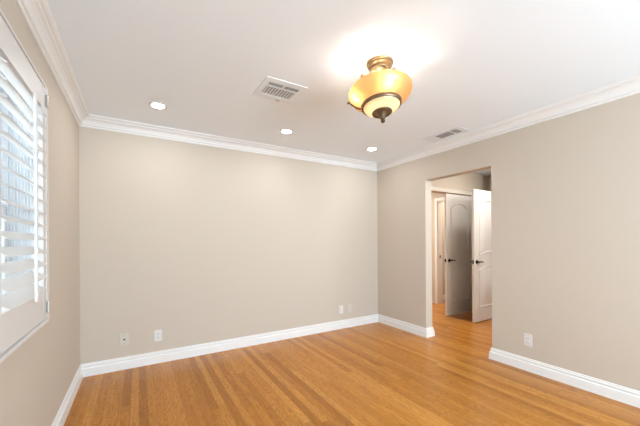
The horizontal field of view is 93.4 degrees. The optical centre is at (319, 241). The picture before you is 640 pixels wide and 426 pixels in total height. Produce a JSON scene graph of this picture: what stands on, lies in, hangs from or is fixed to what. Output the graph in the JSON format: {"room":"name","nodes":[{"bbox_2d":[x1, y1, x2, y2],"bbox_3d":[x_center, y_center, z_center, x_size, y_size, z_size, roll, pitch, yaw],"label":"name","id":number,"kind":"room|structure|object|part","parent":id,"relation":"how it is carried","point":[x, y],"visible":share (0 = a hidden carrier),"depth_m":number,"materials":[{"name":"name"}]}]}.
{"room":"empty living room","nodes":[
{"label":"empty living room","id":0,"kind":"room"},
{"bbox_2d":[0,0,79,425],"bbox_3d":[-0.785,0.032,0.250,0.150,2.440,6.138,0,0,-31],"label":"wall","id":1,"kind":"structure","parent":0,"point":[36,378],"depth_m":1.97,"materials":[{"name":"beige paint"}]},
{"bbox_2d":[0,70,33,310],"bbox_3d":[-1.419,-0.209,1.306,0.132,1.250,0.700,0,0,-31],"label":"window","id":2,"kind":"structure","parent":1,"relation":"in","point":[7,193],"depth_m":1.57,"materials":[{"name":"clear glass"}]},
{"bbox_3d":[-1.472,-0.474,1.275,0.012,0.660,0.636,0,0,-31],"label":"sash","id":3,"kind":"part","parent":2,"relation":"part of","materials":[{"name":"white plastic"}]},
{"bbox_3d":[-1.456,0.101,1.282,0.004,0.490,0.566,0,0,-31],"label":"pane","id":4,"kind":"part","parent":2,"relation":"part of","materials":[{"name":"clear glass"}]},
{"bbox_3d":[-1.456,0.101,1.282,0.012,0.570,0.636,0,0,-31],"label":"sash","id":5,"kind":"part","parent":2,"relation":"part of","materials":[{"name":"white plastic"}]},
{"bbox_2d":[0,8,49,363],"bbox_3d":[-1.333,-0.213,1.359,0.082,1.300,0.792,0,0,-31],"label":"plantation shutter","id":6,"kind":"object","parent":2,"relation":"attached to","point":[26,305],"visible":1,"depth_m":1.36,"materials":[{"name":"white wood"}]},
{"bbox_3d":[-1.342,-0.782,1.355,0.026,0.124,0.575,0,0,-31],"label":"rail","id":7,"kind":"part","parent":6,"relation":"part of","materials":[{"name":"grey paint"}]},
{"bbox_3d":[-1.335,0.343,1.355,0.026,0.146,0.575,0,0,-31],"label":"rail","id":8,"kind":"part","parent":6,"relation":"part of","materials":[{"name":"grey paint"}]},
{"bbox_3d":[-1.314,-0.206,1.396,0.012,0.970,0.014,0,0,-31],"label":"tilt rod","id":9,"kind":"part","parent":6,"relation":"part of","materials":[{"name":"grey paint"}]},
{"bbox_2d":[15,0,88,125],"bbox_3d":[-0.697,-1.138,0.325,0.090,0.102,5.868,0,0,-31],"label":"crown molding","id":10,"kind":"structure","parent":1,"relation":"attached to","point":[37,15],"depth_m":1.79,"materials":[{"name":"white paint"}]},
{"bbox_2d":[51,364,82,425],"bbox_3d":[-0.711,1.192,0.307,0.024,0.118,5.868,0,0,-31],"label":"baseboard","id":11,"kind":"structure","parent":1,"relation":"attached to","point":[60,418],"depth_m":2.26,"materials":[{"name":"white paint"}]},
{"bbox_2d":[79,126,377,363],"bbox_3d":[-0.703,0.031,3.812,3.666,2.440,0.120,0,0,-31],"label":"wall","id":12,"kind":"structure","parent":0,"point":[196,244],"depth_m":3.42,"materials":[{"name":"beige paint"}]},
{"bbox_2d":[120,333,128,345],"bbox_3d":[-1.937,0.967,2.985,0.071,0.116,0.018,0,0,-31],"label":"wall plate","id":13,"kind":"object","parent":12,"relation":"attached to","point":[124,340],"visible":1,"depth_m":2.99,"materials":[{"name":"beige plastic"}]},
{"bbox_2d":[154,329,161,341],"bbox_3d":[-1.685,0.975,3.141,0.071,0.116,0.009,0,0,-31],"label":"power outlet","id":14,"kind":"object","parent":12,"relation":"attached to","point":[157,333],"visible":1,"depth_m":3.14,"materials":[{"name":"white plastic"}]},
{"bbox_2d":[80,114,376,170],"bbox_3d":[-0.656,-1.138,3.722,3.666,0.102,0.090,0,0,-31],"label":"crown molding","id":15,"kind":"structure","parent":12,"relation":"attached to","point":[91,121],"depth_m":3.39,"materials":[{"name":"white paint"}]},
{"bbox_2d":[81,314,377,376],"bbox_3d":[-0.659,1.192,3.750,3.666,0.118,0.024,0,0,-31],"label":"baseboard","id":16,"kind":"structure","parent":12,"relation":"attached to","point":[117,364],"depth_m":3.41,"materials":[{"name":"white paint"}]},
{"bbox_2d":[339,305,342,313],"bbox_3d":[0.305,0.975,4.341,0.071,0.116,0.008,0,0,-31],"label":"wall plate","id":17,"kind":"object","parent":12,"relation":"attached to","point":[341,306],"visible":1,"depth_m":4.34,"materials":[{"name":"white plastic"}]},
{"bbox_2d":[347,305,350,312],"bbox_3d":[0.432,0.978,4.417,0.071,0.116,0.009,0,0,-31],"label":"power outlet","id":18,"kind":"object","parent":12,"relation":"attached to","point":[348,306],"visible":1,"depth_m":4.41,"materials":[{"name":"beige plastic"}]},
{"bbox_2d":[47,0,639,175],"bbox_3d":[1.715,-1.264,2.936,7.218,0.120,8.150,0,0,-31],"label":"ceiling","id":19,"kind":"structure","parent":0,"point":[471,65],"depth_m":1.97,"materials":[{"name":"white paint"}]},
{"bbox_2d":[148,102,166,109],"bbox_3d":[-1.410,-1.182,2.625,0.148,0.005,0.148,0,0,-31],"label":"recessed light","id":20,"kind":"object","parent":19,"relation":"in","point":[156,105],"visible":1,"depth_m":2.62,"materials":[{"name":"white paint"}]},
{"bbox_2d":[253,76,307,103],"bbox_3d":[-0.316,-1.183,2.386,0.335,0.016,0.315,0,0,-31],"label":"ceiling vent","id":21,"kind":"object","parent":19,"relation":"in","point":[271,88],"visible":1,"depth_m":2.37,"materials":[{"name":"white metal"}]},
{"bbox_2d":[280,129,292,133],"bbox_3d":[-0.362,-1.188,3.256,0.148,0.005,0.148,0,0,-31],"label":"recessed light","id":22,"kind":"object","parent":19,"relation":"in","point":[283,131],"visible":1,"depth_m":3.25,"materials":[{"name":"white paint"}]},
{"bbox_2d":[366,147,377,150],"bbox_3d":[0.670,-1.195,3.893,0.148,0.005,0.148,0,0,-31],"label":"recessed light","id":23,"kind":"object","parent":19,"relation":"in","point":[370,148],"visible":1,"depth_m":3.90,"materials":[{"name":"white paint"}]},
{"bbox_2d":[347,55,412,122],"bbox_3d":[0.399,-0.986,1.988,0.421,0.429,0.409,0,0,-31],"label":"ceiling light fixture","id":24,"kind":"object","parent":19,"relation":"attached to","point":[381,92],"visible":1,"depth_m":1.89,"materials":[{"name":"yellow glass"}]},
{"bbox_3d":[0.385,-1.005,2.001,0.112,0.318,0.111,0,0,-31],"label":"stem","id":25,"kind":"part","parent":24,"relation":"part of","materials":[{"name":"gold metal"}]},
{"bbox_3d":[0.395,-0.956,1.985,0.412,0.149,0.409,0,0,-31],"label":"lamp shade","id":26,"kind":"part","parent":24,"relation":"part of","materials":[{"name":"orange glass"}]},
{"bbox_3d":[0.402,-0.875,1.975,0.238,0.062,0.236,0,0,-31],"label":"glass dish","id":27,"kind":"part","parent":24,"relation":"part of","materials":[{"name":"beige glass"}]},
{"bbox_2d":[422,126,469,142],"bbox_3d":[1.406,-1.199,3.389,0.220,0.006,0.455,0,0,-31],"label":"ceiling vent","id":28,"kind":"object","parent":19,"relation":"in","point":[457,130],"visible":1,"depth_m":3.37,"materials":[{"name":"white metal"}]},
{"bbox_2d":[64,301,639,425],"bbox_3d":[1.731,1.286,2.936,7.218,0.100,8.150,0,0,-31],"label":"floor","id":29,"kind":"structure","parent":0,"point":[377,373],"depth_m":2.54,"materials":[{"name":"brown wood"}]},
{"bbox_2d":[431,192,443,302],"bbox_3d":[2.125,0.014,6.471,0.120,2.440,2.310,0,0,-31],"label":"wall","id":30,"kind":"structure","parent":0,"point":[433,195],"depth_m":6.08,"materials":[{"name":"beige paint"}]},
{"bbox_2d":[435,197,443,303],"bbox_3d":[2.532,0.181,5.781,0.136,2.100,0.680,0,0,-31],"label":"door frame","id":31,"kind":"structure","parent":30,"relation":"attached to","point":[438,204],"depth_m":6.01,"materials":[{"name":"white paint"}]},
{"bbox_2d":[442,202,444,294],"bbox_3d":[2.877,0.009,6.579,1.280,2.440,0.100,0,0,-31],"label":"wall","id":32,"kind":"structure","parent":0,"point":[443,222],"depth_m":6.35,"materials":[{"name":"beige paint"}]},
{"bbox_2d":[431,173,487,219],"bbox_3d":[2.537,0.011,5.301,3.182,2.440,0.120,0,0,-31],"label":"wall","id":33,"kind":"structure","parent":0,"point":[469,181],"depth_m":5.21,"materials":[{"name":"beige paint"}]},
{"bbox_2d":[431,187,471,195],"bbox_3d":[2.087,0.181,4.949,1.562,2.105,0.016,0,0,-31],"label":"door frame","id":34,"kind":"structure","parent":33,"relation":"attached to","point":[432,188],"depth_m":4.99,"materials":[{"name":"beige paint"}]},
{"bbox_2d":[444,194,471,315],"bbox_3d":[2.378,0.211,5.164,0.716,2.018,0.153,0,0,-31],"label":"door","id":35,"kind":"structure","parent":33,"relation":"in","point":[457,208],"depth_m":5.11,"materials":[{"name":"white paint"}]},
{"bbox_3d":[2.379,-0.213,5.141,0.475,0.880,0.016,0,0,-31],"label":"panel","id":36,"kind":"part","parent":35,"relation":"part of","materials":[{"name":"white paint"}]},
{"bbox_3d":[2.385,0.690,5.141,0.475,0.635,0.016,0,0,-31],"label":"panel","id":37,"kind":"part","parent":35,"relation":"part of","materials":[{"name":"white paint"}]},
{"bbox_2d":[488,176,490,190],"bbox_3d":[3.600,0.005,4.487,0.500,2.440,2.370,0,0,-31],"label":"wall","id":38,"kind":"structure","parent":0,"point":[489,177],"depth_m":5.56,"materials":[{"name":"beige paint"}]},
{"bbox_2d":[471,189,491,322],"bbox_3d":[2.659,0.209,4.776,0.802,2.018,0.153,0,0,-31],"label":"door","id":39,"kind":"structure","parent":38,"relation":"in","point":[481,261],"depth_m":4.64,"materials":[{"name":"white paint"}]},
{"bbox_3d":[2.666,0.688,4.752,0.530,0.635,0.016,0,0,-31],"label":"panel","id":40,"kind":"part","parent":39,"relation":"part of","materials":[{"name":"white paint"}]},
{"bbox_3d":[2.660,-0.215,4.752,0.530,0.880,0.016,0,0,-31],"label":"panel","id":41,"kind":"part","parent":39,"relation":"part of","materials":[{"name":"white paint"}]},
{"bbox_2d":[377,93,639,390],"bbox_3d":[1.952,0.015,3.074,0.120,2.440,8.150,0,0,-31],"label":"wall","id":42,"kind":"structure","parent":0,"point":[565,190],"depth_m":2.72,"materials":[{"name":"beige paint"}]},
{"bbox_2d":[378,314,434,337],"bbox_3d":[1.200,1.181,4.334,0.168,0.118,0.943,0,0,-31],"label":"baseboard","id":43,"kind":"structure","parent":42,"relation":"attached to","point":[418,330],"depth_m":4.16,"materials":[{"name":"white paint"}]},
{"bbox_2d":[377,75,639,170],"bbox_3d":[2.366,-1.157,2.171,0.090,0.102,5.868,0,0,-31],"label":"crown molding","id":44,"kind":"structure","parent":42,"relation":"attached to","point":[630,86],"depth_m":2.82,"materials":[{"name":"white paint"}]},
{"bbox_2d":[524,333,531,346],"bbox_3d":[1.992,0.941,2.891,0.009,0.116,0.071,0,0,-31],"label":"power outlet","id":45,"kind":"object","parent":42,"relation":"attached to","point":[527,337],"visible":1,"depth_m":2.89,"materials":[{"name":"white plastic"}]},
{"bbox_2d":[489,348,639,407],"bbox_3d":[2.922,1.170,1.476,0.168,0.118,4.120,0,0,-31],"label":"baseboard","id":46,"kind":"structure","parent":42,"relation":"attached to","point":[629,396],"depth_m":2.59,"materials":[{"name":"white paint"}]}
]}

